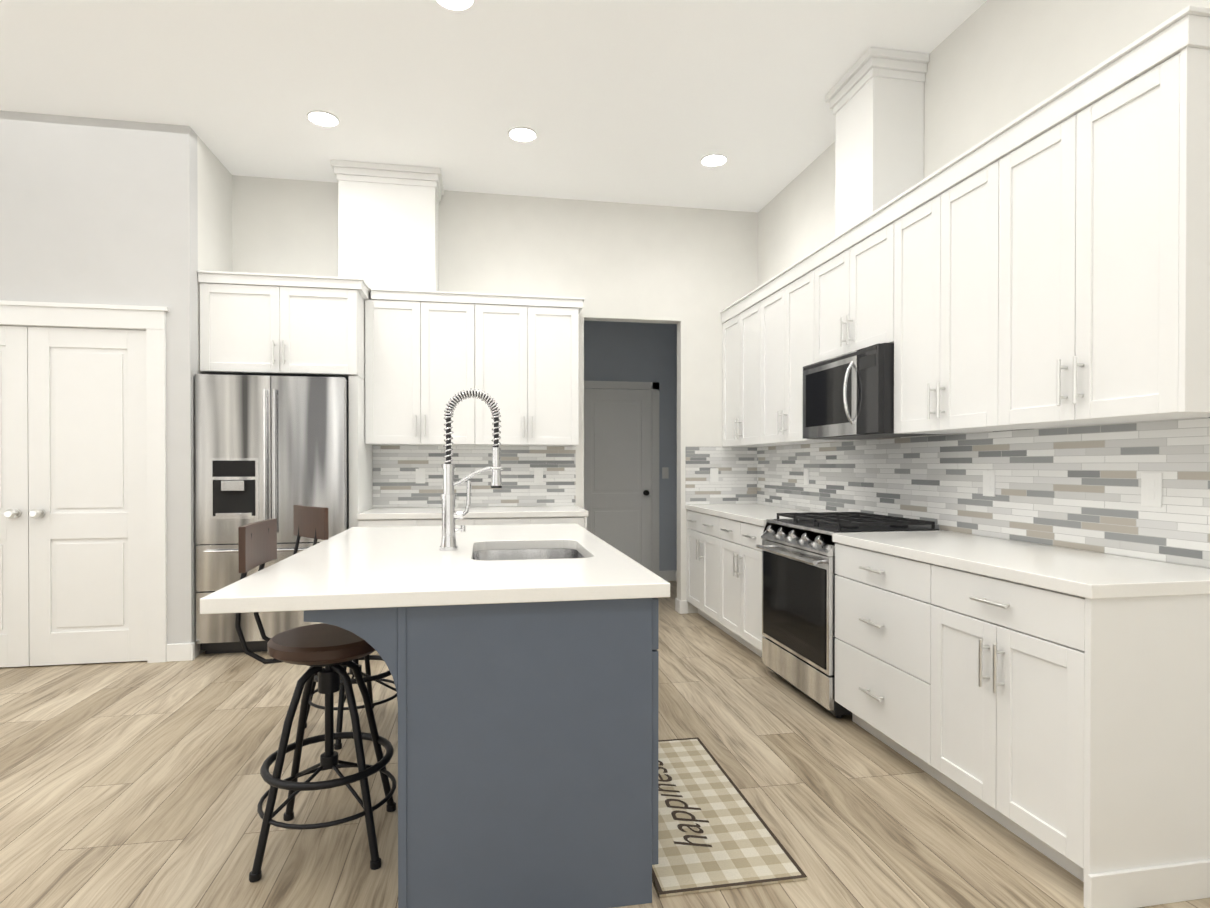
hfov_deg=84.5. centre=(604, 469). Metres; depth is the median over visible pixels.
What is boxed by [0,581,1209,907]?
floor
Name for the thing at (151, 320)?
trim
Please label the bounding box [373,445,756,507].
wall tile
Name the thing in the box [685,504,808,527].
countertop
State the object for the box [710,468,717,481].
electrical outlet
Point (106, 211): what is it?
wall
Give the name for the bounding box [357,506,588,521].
countertop
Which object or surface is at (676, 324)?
wall
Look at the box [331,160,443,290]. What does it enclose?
column
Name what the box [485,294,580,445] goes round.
upper cabinet
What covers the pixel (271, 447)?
fridge
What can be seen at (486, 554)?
sink
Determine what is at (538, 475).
electrical outlet
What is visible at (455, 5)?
recessed light
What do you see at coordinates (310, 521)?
stool
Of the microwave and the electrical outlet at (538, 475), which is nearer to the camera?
the microwave
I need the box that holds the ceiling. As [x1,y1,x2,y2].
[0,0,986,212]
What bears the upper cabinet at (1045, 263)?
attached to the wall at (994, 66)
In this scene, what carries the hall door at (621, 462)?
in the wall at (631, 351)
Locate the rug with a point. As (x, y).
(715, 832)
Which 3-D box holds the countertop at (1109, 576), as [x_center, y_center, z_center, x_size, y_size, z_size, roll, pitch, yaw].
[1.534,0.335,2.584,0.634,0.040,1.399,0,0,-10]
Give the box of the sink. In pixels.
[473,548,584,560]
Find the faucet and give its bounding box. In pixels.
[436,389,500,548]
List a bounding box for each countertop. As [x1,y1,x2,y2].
[200,525,669,613]
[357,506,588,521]
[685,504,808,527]
[833,532,1209,599]
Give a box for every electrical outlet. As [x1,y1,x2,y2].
[416,469,424,482]
[534,468,542,482]
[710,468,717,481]
[804,469,808,484]
[983,471,994,496]
[1141,473,1162,506]
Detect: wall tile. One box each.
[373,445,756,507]
[757,417,1209,567]
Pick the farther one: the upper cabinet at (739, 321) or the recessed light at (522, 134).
the upper cabinet at (739, 321)
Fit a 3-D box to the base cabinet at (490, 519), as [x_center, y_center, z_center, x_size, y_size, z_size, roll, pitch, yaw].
[-0.606,0.778,5.029,0.857,0.875,0.625,0,0,-10]
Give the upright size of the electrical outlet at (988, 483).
0.116 m
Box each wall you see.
[0,110,232,656]
[232,175,757,612]
[584,320,675,570]
[676,324,676,570]
[758,0,1209,567]
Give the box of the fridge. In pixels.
[195,374,348,653]
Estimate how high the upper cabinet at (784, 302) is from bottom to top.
1.125 m
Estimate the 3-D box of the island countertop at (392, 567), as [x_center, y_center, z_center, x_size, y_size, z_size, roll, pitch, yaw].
[-0.582,0.335,2.709,1.209,0.040,1.930,0,0,-10]
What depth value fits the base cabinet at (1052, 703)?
1.92 m
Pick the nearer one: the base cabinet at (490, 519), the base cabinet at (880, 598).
the base cabinet at (880, 598)
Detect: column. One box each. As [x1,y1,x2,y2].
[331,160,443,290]
[825,47,928,235]
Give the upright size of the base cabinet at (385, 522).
0.875 m
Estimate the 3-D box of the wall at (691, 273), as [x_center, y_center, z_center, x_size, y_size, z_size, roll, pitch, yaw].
[-0.803,-0.487,5.372,4.260,3.400,0.120,0,0,-10]
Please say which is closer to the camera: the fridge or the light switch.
the fridge
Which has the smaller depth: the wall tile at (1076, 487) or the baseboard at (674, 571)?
the wall tile at (1076, 487)
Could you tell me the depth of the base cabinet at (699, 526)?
5.22 m
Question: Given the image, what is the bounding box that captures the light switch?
[662,467,668,478]
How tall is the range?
0.960 m
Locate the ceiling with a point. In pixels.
(650, 102)
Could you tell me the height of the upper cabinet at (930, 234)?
1.125 m
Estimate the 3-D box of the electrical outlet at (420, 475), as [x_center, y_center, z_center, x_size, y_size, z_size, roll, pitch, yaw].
[-1.440,0.054,5.189,0.072,0.116,0.007,0,0,-10]
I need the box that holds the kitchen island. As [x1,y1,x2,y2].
[304,601,658,907]
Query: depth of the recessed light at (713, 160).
4.70 m
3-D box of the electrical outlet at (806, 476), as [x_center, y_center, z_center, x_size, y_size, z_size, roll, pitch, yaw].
[1.454,0.056,4.805,0.007,0.116,0.072,0,0,-10]
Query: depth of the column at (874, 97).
3.51 m
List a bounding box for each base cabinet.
[353,518,464,526]
[465,514,588,529]
[685,508,712,622]
[713,516,832,657]
[832,540,924,770]
[925,560,1209,907]
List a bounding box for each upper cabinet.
[197,270,364,385]
[361,290,484,445]
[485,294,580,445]
[720,290,763,446]
[756,254,853,445]
[812,206,883,363]
[880,146,1004,433]
[980,6,1209,429]
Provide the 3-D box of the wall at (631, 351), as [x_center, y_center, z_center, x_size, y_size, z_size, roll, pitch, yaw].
[-0.033,-0.498,7.085,1.840,3.400,0.120,0,0,-10]
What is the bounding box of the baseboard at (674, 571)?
[673,570,676,581]
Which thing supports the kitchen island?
on the floor
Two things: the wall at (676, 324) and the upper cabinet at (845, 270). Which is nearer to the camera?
the upper cabinet at (845, 270)
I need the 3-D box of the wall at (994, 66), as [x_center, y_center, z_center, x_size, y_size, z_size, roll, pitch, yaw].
[2.040,-0.466,1.935,0.120,3.400,7.890,0,0,-10]
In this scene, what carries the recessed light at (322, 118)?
in the ceiling
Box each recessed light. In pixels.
[306,110,339,126]
[435,0,474,10]
[508,127,536,141]
[700,154,727,166]
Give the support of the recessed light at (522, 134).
in the ceiling
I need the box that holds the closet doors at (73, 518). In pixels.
[0,326,146,667]
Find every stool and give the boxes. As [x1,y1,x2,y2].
[235,519,395,881]
[293,505,396,749]
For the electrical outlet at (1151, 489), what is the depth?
2.31 m
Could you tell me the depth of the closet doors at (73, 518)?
4.13 m
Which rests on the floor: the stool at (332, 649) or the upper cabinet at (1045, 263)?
the stool at (332, 649)
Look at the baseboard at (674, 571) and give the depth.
7.16 m
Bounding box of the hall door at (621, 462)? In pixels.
[584,381,658,575]
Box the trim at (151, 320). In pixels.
[0,300,168,662]
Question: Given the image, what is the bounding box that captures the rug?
[652,737,806,896]
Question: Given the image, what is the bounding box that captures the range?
[756,512,948,717]
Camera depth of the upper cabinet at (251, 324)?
4.44 m
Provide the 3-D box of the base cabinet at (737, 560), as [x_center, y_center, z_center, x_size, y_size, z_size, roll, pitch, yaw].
[1.197,0.781,4.491,0.621,0.876,0.855,0,0,-10]
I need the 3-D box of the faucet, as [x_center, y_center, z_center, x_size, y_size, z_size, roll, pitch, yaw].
[-0.528,0.000,2.610,0.240,0.631,0.072,0,0,-10]
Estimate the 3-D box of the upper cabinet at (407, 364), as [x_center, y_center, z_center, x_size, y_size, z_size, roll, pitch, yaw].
[-1.346,-0.735,5.030,0.838,1.100,0.343,0,0,-10]

